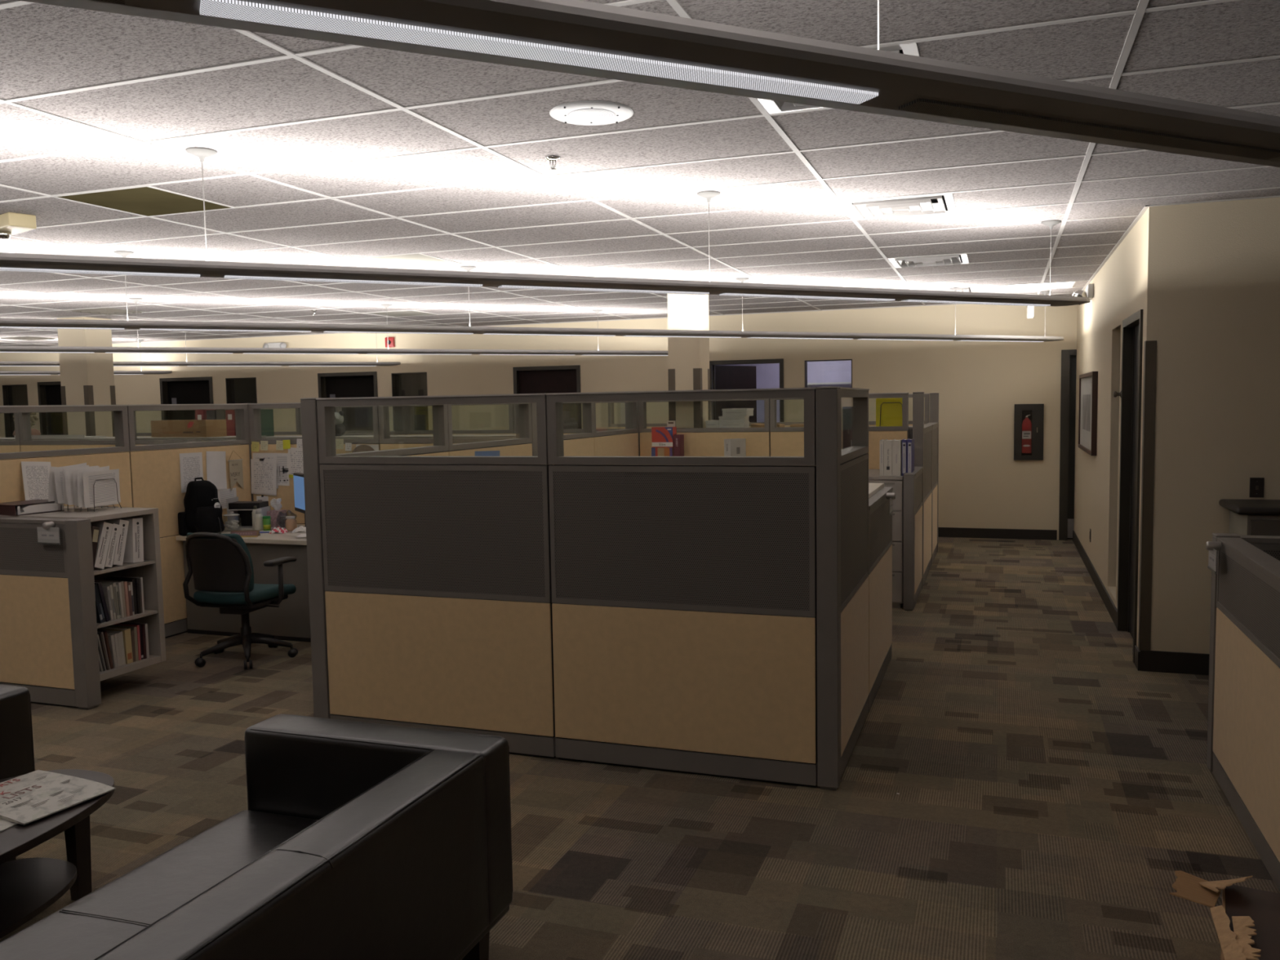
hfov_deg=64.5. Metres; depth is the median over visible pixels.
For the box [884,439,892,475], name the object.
ring binder
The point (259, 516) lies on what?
lotion bottle
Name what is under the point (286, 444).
sticky note
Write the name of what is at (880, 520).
partition panel
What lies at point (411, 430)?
partition panel
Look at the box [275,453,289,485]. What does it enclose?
paper sheet
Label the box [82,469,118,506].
paper sheet
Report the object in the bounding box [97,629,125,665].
book
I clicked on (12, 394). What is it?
door
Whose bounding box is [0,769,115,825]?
newspaper
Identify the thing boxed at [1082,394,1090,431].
print
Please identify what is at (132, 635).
book
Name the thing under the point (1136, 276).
wall
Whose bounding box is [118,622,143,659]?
book
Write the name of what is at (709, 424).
box
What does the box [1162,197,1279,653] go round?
wall
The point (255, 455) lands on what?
paper sheet
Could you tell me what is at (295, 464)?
paper sheet
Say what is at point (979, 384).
wall
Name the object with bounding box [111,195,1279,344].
trim
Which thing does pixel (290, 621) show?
desk
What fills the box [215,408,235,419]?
ring binder
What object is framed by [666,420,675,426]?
packet
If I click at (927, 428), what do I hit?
partition panel
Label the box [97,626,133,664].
book
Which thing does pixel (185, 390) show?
door
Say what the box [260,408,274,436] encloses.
ring binder
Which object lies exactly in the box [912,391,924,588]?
post
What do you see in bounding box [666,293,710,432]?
column
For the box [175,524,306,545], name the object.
countertop
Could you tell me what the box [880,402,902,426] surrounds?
wire rack
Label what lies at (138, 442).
partition panel
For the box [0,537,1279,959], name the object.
floor
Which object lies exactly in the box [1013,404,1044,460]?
fire extinguisher cabinet
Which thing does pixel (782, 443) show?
partition panel
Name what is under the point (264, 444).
sticky note
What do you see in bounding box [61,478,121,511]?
wire rack
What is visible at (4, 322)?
linear pendant light
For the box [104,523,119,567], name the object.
ring binder
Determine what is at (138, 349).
linear pendant light
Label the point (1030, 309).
exit sign
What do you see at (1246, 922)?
carton
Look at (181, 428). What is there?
carton
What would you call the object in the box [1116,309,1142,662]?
door
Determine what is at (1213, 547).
name sign
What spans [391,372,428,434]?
window
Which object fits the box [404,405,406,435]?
post
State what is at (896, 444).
ring binder
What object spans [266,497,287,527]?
tissue box
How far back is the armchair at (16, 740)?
3.60 m
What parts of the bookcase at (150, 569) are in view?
panel, shelf, shelf, panel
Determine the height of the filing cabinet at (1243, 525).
1.000 m
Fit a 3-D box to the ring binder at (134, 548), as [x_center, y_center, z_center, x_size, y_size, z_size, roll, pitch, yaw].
[-3.116,0.357,6.082,0.271,0.265,0.086,1,5,20]
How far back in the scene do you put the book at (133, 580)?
6.04 m
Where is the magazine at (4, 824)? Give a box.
[0,818,17,831]
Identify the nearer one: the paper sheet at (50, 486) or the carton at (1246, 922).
the carton at (1246, 922)
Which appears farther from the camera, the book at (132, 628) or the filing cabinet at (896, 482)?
the filing cabinet at (896, 482)
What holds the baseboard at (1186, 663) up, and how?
attached to the wall at (1224, 411)
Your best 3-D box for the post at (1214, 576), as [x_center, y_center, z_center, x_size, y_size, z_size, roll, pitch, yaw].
[2.521,0.754,4.381,0.092,1.048,0.092,1,5,20]
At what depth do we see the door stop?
7.14 m
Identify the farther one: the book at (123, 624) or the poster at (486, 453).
the poster at (486, 453)
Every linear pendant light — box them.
[0,146,1090,306]
[0,250,1063,342]
[0,297,668,355]
[0,338,400,366]
[0,339,172,375]
[17,0,1279,167]
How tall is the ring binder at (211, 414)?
0.250 m
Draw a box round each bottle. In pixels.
[252,505,257,529]
[254,508,262,530]
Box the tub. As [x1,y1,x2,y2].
[262,515,271,530]
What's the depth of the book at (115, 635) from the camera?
5.91 m
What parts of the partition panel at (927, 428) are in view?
fabric panel, screen frame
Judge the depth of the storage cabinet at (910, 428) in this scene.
8.78 m
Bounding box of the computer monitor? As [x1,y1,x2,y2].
[293,472,306,527]
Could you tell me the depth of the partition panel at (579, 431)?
9.63 m
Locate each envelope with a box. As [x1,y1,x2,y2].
[751,422,784,427]
[790,423,804,426]
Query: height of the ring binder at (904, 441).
0.283 m
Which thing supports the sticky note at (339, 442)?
attached to the partition panel at (286, 493)
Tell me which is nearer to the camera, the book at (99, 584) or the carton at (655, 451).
the book at (99, 584)
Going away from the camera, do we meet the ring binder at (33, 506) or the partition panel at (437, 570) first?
the partition panel at (437, 570)
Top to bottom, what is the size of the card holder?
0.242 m
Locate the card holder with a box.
[256,495,268,501]
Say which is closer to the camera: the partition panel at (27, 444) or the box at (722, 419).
the partition panel at (27, 444)
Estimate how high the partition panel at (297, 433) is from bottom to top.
1.703 m
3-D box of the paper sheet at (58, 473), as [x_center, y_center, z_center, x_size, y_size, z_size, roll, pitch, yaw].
[-3.397,0.024,6.090,0.027,0.215,0.250,1,5,20]
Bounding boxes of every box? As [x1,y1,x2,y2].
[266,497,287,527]
[705,420,719,427]
[718,416,749,422]
[719,421,749,427]
[721,408,753,416]
[840,408,851,430]
[840,430,851,448]
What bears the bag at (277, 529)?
on the desk at (290, 621)
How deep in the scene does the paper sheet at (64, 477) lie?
6.00 m
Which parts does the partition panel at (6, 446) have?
glazing frame, fabric panel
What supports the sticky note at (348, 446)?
attached to the partition panel at (286, 493)
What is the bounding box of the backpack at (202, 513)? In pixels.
[177,476,224,536]
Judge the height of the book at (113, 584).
0.216 m
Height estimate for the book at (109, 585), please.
0.206 m
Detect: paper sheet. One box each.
[21,461,51,500]
[48,466,55,502]
[50,462,86,501]
[53,465,88,503]
[54,466,71,502]
[62,465,97,503]
[64,466,99,505]
[65,487,67,504]
[72,471,75,505]
[73,466,109,506]
[77,471,112,506]
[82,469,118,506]
[83,468,120,507]
[179,452,203,493]
[206,451,226,489]
[217,487,236,508]
[250,458,276,495]
[252,453,278,488]
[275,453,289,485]
[288,447,303,477]
[355,444,378,450]
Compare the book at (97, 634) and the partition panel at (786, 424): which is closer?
the book at (97, 634)
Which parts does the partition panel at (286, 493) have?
glazing frame, fabric panel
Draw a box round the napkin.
[292,525,306,533]
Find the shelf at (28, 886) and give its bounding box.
[0,857,76,938]
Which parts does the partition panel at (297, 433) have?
fabric panel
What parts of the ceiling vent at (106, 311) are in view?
frame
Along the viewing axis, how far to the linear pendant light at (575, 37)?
1.74 m
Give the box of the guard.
[1137,340,1156,650]
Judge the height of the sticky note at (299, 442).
0.090 m
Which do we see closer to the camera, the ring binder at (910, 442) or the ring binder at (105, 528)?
the ring binder at (105, 528)
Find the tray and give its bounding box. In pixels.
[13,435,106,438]
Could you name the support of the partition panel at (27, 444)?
on the floor
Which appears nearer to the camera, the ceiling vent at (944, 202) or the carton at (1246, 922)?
the carton at (1246, 922)
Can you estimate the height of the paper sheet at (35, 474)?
0.287 m
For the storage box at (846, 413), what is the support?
on the storage box at (846, 435)
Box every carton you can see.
[151,419,226,437]
[651,426,676,447]
[651,447,674,456]
[673,434,684,456]
[1169,870,1279,959]
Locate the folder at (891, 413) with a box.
[875,397,902,426]
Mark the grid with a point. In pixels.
(1141, 9)
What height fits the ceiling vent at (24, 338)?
0.224 m
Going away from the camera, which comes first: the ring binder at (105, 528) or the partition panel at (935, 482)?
the ring binder at (105, 528)
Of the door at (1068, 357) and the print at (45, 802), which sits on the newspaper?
the print at (45, 802)
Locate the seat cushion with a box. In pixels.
[0,809,319,959]
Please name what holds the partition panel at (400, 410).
on the floor
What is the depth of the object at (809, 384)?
14.19 m
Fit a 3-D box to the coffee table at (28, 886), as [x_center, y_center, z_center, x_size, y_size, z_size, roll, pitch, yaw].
[-2.165,1.275,2.738,0.644,0.420,1.650,1,5,20]
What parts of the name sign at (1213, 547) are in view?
acrylic plate, clip knob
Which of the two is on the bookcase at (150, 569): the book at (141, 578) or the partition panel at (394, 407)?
the book at (141, 578)
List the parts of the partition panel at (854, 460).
screen frame, glazing frame, fabric panel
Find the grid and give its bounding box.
[0,0,1279,345]
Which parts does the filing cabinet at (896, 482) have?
drawer pull, drawer, drawer, drawer, drawer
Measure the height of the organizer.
0.235 m
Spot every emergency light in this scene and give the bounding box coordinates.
[0,212,36,239]
[262,342,286,347]
[1071,283,1093,305]
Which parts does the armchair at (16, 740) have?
armrest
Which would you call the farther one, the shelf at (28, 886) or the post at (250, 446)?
the post at (250, 446)
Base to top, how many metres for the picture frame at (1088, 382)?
0.740 m
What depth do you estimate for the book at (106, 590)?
5.86 m
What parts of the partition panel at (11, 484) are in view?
glazing frame, fabric panel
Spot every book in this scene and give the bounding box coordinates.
[94,579,126,617]
[94,581,110,622]
[94,584,106,622]
[94,585,103,623]
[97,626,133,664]
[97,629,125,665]
[97,630,113,668]
[97,631,110,668]
[97,632,109,670]
[97,634,106,670]
[97,635,105,671]
[97,649,103,671]
[98,581,124,617]
[99,579,129,616]
[101,582,119,619]
[102,584,115,619]
[102,586,113,620]
[103,577,137,614]
[106,624,138,661]
[106,631,123,666]
[106,632,120,666]
[107,634,117,667]
[108,577,141,613]
[111,575,144,612]
[112,623,141,660]
[115,584,120,617]
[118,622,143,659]
[121,622,146,658]
[123,622,149,657]
[127,582,133,616]
[130,582,134,614]
[130,629,135,662]
[138,578,142,613]
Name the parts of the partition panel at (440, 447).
fabric panel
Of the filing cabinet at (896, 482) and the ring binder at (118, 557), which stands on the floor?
the filing cabinet at (896, 482)
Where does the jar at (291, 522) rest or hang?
on the desk at (290, 621)
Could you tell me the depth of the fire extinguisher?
11.65 m
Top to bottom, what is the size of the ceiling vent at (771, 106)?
0.224 m
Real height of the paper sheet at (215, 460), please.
0.308 m
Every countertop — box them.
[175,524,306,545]
[868,483,884,498]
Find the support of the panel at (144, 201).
attached to the ceiling
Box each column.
[57,316,115,436]
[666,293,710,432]
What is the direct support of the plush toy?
on the storage cabinet at (457, 436)
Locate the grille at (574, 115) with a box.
[567,108,615,122]
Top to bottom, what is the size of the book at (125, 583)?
0.208 m
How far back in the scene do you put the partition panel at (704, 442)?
9.26 m
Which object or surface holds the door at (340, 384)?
in the wall at (979, 384)
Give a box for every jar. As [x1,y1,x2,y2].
[222,511,241,531]
[285,515,297,531]
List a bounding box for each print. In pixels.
[11,799,31,808]
[30,799,48,807]
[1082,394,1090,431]
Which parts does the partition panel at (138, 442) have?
fabric panel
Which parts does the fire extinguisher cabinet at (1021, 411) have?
plate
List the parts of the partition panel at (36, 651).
screen frame, fabric panel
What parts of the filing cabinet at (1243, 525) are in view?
drawer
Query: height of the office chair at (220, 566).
0.893 m
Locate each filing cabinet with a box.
[868,469,903,608]
[1229,510,1279,536]
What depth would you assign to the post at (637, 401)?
9.50 m
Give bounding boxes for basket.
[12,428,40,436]
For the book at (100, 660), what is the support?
on the bookcase at (150, 569)
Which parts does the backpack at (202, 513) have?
handle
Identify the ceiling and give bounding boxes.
[0,0,1279,346]
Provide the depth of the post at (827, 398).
4.23 m
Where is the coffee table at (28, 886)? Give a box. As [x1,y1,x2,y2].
[0,768,114,938]
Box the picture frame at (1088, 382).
[1078,371,1097,455]
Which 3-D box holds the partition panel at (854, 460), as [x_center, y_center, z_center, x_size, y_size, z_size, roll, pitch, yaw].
[0.978,0.422,4.782,0.088,1.703,0.999,1,5,20]
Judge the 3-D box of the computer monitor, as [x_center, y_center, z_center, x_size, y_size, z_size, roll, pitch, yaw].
[-2.549,0.163,7.773,0.220,0.420,0.500,-4,5,-32]
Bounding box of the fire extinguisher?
[1021,414,1031,453]
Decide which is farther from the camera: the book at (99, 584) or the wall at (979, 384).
the wall at (979, 384)
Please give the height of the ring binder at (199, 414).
0.260 m
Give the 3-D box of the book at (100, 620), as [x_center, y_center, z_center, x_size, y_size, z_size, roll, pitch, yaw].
[-3.193,0.708,5.815,0.221,0.224,0.064,1,5,20]
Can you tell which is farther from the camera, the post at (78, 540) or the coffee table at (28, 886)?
the post at (78, 540)
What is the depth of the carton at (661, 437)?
9.20 m
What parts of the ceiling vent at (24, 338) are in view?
frame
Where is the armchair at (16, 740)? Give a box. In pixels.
[0,684,35,861]
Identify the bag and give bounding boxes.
[268,526,290,533]
[276,510,291,528]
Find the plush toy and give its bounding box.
[334,410,345,435]
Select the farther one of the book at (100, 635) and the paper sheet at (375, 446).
the paper sheet at (375, 446)
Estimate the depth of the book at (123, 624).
6.06 m
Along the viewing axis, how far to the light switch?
5.80 m
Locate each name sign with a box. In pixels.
[36,521,60,544]
[885,492,895,515]
[1205,541,1222,573]
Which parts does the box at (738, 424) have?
lid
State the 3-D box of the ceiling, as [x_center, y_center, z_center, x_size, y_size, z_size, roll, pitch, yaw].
[-4.608,-1.621,7.896,26.000,0.020,20.000,1,5,20]
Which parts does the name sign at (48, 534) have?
clip knob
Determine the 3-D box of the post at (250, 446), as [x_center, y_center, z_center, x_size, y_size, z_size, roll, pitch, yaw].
[-3.168,0.228,8.280,0.090,1.706,0.090,1,5,20]
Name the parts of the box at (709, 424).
lid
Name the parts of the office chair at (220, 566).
frame, backrest, leg, leg, seat, leg, leg, lever, leg, armrest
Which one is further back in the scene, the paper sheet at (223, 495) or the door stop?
the paper sheet at (223, 495)
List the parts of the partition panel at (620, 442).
glazing frame, fabric panel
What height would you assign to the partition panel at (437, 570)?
1.703 m
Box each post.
[64,518,101,710]
[247,404,253,501]
[300,397,330,718]
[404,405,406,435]
[530,402,537,456]
[637,400,639,456]
[815,386,840,790]
[902,473,915,610]
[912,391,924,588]
[929,392,938,551]
[931,426,933,565]
[1206,533,1240,773]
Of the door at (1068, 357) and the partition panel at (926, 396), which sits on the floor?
the partition panel at (926, 396)
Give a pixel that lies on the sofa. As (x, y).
(353, 840)
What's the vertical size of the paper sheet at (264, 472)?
0.299 m
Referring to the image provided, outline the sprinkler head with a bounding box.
[545,155,559,170]
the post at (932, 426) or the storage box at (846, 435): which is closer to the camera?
the storage box at (846, 435)
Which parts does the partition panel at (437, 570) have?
glazing frame, screen frame, fabric panel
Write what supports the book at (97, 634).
on the bookcase at (150, 569)
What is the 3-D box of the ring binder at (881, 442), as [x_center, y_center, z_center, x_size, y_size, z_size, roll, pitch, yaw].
[1.948,-0.182,8.117,0.030,0.280,0.261,1,5,20]
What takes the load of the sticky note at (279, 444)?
attached to the partition panel at (286, 493)
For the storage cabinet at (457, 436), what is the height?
1.425 m
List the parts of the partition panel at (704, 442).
glazing frame, fabric panel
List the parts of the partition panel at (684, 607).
glazing frame, screen frame, fabric panel, fabric panel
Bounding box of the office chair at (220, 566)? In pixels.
[182,532,297,669]
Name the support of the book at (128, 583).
on the bookcase at (150, 569)
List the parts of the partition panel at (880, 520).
screen frame, fabric panel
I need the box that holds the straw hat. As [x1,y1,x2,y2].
[351,444,374,452]
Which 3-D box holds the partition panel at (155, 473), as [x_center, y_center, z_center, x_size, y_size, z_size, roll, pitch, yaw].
[-3.382,0.279,7.678,0.088,1.703,1.191,1,5,20]
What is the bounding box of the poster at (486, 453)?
[475,450,499,456]
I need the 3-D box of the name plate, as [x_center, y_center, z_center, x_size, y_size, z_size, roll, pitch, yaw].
[-2.883,0.388,7.398,0.210,0.040,0.044,-1,4,6]
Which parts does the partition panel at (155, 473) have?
glazing frame, fabric panel, fabric panel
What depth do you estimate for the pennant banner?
8.02 m
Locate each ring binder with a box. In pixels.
[0,499,64,515]
[90,521,113,568]
[91,526,99,566]
[96,519,128,565]
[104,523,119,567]
[114,517,143,562]
[195,408,215,419]
[206,409,216,419]
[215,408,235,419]
[225,409,235,435]
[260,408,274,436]
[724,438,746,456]
[879,439,884,475]
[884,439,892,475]
[892,439,902,475]
[902,438,909,475]
[906,438,914,472]
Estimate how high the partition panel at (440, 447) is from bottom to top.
1.703 m
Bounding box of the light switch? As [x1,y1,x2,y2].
[1248,477,1264,497]
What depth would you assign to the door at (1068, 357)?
11.55 m
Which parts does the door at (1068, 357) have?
kick plate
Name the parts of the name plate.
plate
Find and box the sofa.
[0,713,512,959]
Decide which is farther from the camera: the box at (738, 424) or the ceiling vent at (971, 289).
the ceiling vent at (971, 289)
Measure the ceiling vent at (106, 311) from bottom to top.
0.224 m
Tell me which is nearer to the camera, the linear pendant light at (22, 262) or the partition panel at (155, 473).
the linear pendant light at (22, 262)
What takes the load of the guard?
attached to the wall at (1136, 276)
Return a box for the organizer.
[226,496,270,528]
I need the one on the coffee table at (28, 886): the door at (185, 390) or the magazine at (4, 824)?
the magazine at (4, 824)
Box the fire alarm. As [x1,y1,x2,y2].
[384,337,395,347]
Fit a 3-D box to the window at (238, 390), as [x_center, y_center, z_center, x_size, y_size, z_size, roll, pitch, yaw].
[-6.005,-0.564,15.464,0.572,1.980,0.120,1,5,20]
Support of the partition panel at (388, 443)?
on the floor
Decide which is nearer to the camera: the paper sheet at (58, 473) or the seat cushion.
the seat cushion
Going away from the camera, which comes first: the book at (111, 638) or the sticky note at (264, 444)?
the book at (111, 638)
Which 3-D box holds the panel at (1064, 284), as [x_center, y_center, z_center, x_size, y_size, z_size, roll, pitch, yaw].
[3.974,-1.921,10.047,0.608,0.005,0.608,1,5,20]
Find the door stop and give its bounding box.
[1113,391,1120,397]
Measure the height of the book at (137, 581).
0.212 m
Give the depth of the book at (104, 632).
5.85 m
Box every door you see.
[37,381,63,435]
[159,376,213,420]
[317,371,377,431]
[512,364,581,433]
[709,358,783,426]
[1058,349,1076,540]
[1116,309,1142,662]
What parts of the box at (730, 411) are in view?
lid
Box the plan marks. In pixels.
[279,466,288,481]
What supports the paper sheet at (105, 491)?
in the wire rack at (68, 508)
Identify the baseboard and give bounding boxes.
[937,527,1057,540]
[1072,530,1140,671]
[1140,649,1209,675]
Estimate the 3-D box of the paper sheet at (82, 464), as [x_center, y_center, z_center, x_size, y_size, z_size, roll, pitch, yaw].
[-3.438,0.013,6.125,0.022,0.222,0.263,1,5,20]
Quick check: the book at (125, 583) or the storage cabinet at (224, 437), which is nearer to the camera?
the book at (125, 583)
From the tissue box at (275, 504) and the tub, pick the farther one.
the tissue box at (275, 504)
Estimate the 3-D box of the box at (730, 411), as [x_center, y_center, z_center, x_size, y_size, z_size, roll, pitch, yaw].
[0.910,-0.630,9.428,0.241,0.070,0.207,1,5,25]
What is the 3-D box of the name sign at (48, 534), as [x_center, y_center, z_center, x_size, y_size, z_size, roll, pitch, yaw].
[-3.265,0.293,5.596,0.160,0.124,0.052,1,5,20]
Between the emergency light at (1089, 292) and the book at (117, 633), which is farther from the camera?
the emergency light at (1089, 292)
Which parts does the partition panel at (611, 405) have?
fabric panel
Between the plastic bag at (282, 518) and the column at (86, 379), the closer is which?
the plastic bag at (282, 518)
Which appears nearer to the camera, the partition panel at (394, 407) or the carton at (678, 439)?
the carton at (678, 439)
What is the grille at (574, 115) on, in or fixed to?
attached to the ceiling speaker
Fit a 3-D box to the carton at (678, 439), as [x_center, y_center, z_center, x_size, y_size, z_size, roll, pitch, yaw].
[0.355,-0.256,9.221,0.060,0.315,0.121,1,5,20]
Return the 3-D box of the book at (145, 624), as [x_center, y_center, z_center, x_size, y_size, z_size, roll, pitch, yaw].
[-3.076,0.970,6.151,0.220,0.208,0.016,1,5,20]
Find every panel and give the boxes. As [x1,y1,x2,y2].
[0,404,132,507]
[0,412,21,459]
[0,516,78,707]
[17,410,123,457]
[53,186,235,217]
[123,403,251,638]
[133,408,240,451]
[135,409,187,436]
[248,402,382,524]
[263,408,300,435]
[299,406,397,435]
[315,393,555,758]
[336,404,448,464]
[337,405,405,435]
[347,253,461,268]
[366,310,438,316]
[377,404,519,450]
[405,404,514,435]
[447,402,532,456]
[513,402,628,434]
[545,387,817,786]
[553,401,594,465]
[589,400,638,465]
[608,401,666,428]
[639,398,770,456]
[710,399,804,426]
[769,392,908,469]
[840,386,869,777]
[840,393,929,426]
[868,486,893,711]
[904,466,923,606]
[923,424,932,584]
[925,422,937,563]
[1008,281,1075,291]
[1212,537,1279,891]
[1238,534,1279,560]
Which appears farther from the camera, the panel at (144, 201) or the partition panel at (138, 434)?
the partition panel at (138, 434)
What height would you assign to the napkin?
0.046 m
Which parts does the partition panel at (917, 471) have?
fabric panel, screen frame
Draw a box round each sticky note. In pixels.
[251,441,259,451]
[260,440,267,450]
[275,440,284,450]
[282,440,290,448]
[296,438,302,449]
[335,439,343,448]
[345,442,351,451]
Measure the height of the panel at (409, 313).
0.005 m
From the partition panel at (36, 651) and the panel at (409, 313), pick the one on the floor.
the partition panel at (36, 651)
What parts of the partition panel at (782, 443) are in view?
glazing frame, fabric panel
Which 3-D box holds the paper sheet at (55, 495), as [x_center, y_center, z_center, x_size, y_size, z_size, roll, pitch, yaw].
[-3.420,0.026,6.127,0.016,0.224,0.266,1,5,19]
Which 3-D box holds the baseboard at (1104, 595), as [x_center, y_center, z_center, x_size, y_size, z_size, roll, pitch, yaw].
[3.973,0.860,8.833,0.012,0.115,5.882,1,5,20]
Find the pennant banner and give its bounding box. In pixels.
[227,450,244,490]
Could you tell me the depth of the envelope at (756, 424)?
9.27 m
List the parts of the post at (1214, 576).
post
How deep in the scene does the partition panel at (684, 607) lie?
4.44 m
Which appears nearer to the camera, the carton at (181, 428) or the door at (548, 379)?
the carton at (181, 428)
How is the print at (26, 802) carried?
on the newspaper
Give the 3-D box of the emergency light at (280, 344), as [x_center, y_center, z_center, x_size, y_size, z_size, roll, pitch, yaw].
[-5.400,-1.979,15.007,0.412,0.110,0.117,1,5,20]
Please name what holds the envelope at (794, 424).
on the storage cabinet at (910, 428)
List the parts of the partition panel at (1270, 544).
screen frame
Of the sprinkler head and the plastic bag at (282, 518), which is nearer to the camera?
the sprinkler head
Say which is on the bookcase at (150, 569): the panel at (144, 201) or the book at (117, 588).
the book at (117, 588)
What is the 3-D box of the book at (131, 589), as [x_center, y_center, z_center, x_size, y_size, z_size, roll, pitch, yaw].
[-3.114,0.702,6.048,0.221,0.198,0.014,1,6,20]
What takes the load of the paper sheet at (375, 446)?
attached to the partition panel at (286, 493)
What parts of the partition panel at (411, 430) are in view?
fabric panel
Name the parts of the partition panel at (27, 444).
glazing frame, fabric panel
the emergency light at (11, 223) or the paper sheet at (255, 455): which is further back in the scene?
the paper sheet at (255, 455)
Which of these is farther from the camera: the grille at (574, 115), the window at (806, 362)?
the window at (806, 362)
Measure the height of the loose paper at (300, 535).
0.009 m
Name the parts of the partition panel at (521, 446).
fabric panel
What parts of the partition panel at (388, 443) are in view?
fabric panel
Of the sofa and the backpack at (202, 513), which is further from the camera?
the backpack at (202, 513)
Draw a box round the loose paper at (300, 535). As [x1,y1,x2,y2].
[296,533,306,537]
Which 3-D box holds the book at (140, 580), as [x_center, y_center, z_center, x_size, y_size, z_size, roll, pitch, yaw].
[-3.091,0.693,6.105,0.220,0.208,0.012,1,5,20]
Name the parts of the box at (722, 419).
lid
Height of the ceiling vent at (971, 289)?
0.224 m
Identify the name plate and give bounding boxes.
[230,530,260,536]
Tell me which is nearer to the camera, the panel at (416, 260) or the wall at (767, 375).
the panel at (416, 260)
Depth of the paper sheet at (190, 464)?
7.58 m
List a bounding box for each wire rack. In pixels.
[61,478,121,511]
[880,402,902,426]
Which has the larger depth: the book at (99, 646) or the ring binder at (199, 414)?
the ring binder at (199, 414)
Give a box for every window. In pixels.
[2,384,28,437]
[225,377,257,404]
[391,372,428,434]
[804,359,852,387]
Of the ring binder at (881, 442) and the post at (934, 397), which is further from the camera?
the post at (934, 397)
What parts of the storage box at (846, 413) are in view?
lid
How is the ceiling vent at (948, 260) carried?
in the ceiling
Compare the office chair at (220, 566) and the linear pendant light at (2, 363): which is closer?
the office chair at (220, 566)
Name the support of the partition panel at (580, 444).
on the floor
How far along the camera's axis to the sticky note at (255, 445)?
8.16 m
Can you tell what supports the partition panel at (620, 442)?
on the floor
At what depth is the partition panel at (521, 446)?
6.96 m
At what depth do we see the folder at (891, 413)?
8.88 m
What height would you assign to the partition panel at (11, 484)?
1.703 m
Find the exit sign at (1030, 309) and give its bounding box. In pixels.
[1025,293,1036,318]
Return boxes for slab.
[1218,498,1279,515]
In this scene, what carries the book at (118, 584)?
on the bookcase at (150, 569)
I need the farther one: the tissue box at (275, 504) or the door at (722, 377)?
the door at (722, 377)
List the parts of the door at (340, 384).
frame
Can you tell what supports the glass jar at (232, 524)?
on the desk at (290, 621)
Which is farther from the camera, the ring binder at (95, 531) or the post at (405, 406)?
the post at (405, 406)
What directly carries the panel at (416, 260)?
attached to the ceiling
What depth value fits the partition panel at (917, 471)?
8.29 m
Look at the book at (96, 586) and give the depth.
5.80 m
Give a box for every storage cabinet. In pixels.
[0,435,266,444]
[261,434,515,444]
[749,426,912,439]
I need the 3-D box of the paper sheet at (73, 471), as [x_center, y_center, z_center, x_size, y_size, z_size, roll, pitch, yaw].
[-3.293,0.043,6.088,0.016,0.214,0.256,1,5,19]
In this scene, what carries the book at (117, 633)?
on the bookcase at (150, 569)
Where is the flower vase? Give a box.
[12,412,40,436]
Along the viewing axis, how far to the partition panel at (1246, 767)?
3.74 m
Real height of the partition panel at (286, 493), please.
1.703 m
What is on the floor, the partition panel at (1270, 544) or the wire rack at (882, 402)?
the partition panel at (1270, 544)
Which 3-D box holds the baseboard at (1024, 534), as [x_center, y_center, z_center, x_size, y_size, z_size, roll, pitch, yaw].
[-4.923,0.541,15.099,20.621,0.115,0.012,1,5,20]
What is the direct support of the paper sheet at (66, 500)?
in the wire rack at (68, 508)
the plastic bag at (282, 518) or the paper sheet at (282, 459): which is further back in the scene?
the paper sheet at (282, 459)
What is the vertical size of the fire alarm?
0.140 m
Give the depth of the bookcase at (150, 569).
6.13 m
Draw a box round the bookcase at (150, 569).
[0,506,166,680]
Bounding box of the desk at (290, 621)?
[175,524,311,642]
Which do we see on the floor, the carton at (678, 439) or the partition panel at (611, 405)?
the partition panel at (611, 405)
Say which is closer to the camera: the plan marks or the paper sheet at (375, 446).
the paper sheet at (375, 446)
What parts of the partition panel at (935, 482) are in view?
fabric panel, screen frame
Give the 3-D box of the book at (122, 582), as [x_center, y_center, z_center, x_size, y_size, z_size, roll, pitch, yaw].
[-3.136,0.700,5.988,0.220,0.213,0.028,1,5,20]
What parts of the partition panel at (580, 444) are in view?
fabric panel, glazing frame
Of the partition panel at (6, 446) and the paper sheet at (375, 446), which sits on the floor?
the partition panel at (6, 446)
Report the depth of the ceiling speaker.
3.78 m
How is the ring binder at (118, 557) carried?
on the bookcase at (150, 569)
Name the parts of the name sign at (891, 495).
clip knob, acrylic plate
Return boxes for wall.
[0,303,1077,539]
[715,360,851,422]
[1074,204,1172,651]
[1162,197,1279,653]
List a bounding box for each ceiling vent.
[0,336,57,340]
[67,307,148,315]
[756,42,919,114]
[842,193,956,219]
[888,253,968,267]
[923,286,975,292]
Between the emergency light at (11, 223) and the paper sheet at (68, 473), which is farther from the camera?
the paper sheet at (68, 473)
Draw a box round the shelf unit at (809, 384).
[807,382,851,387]
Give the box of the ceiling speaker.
[549,100,633,125]

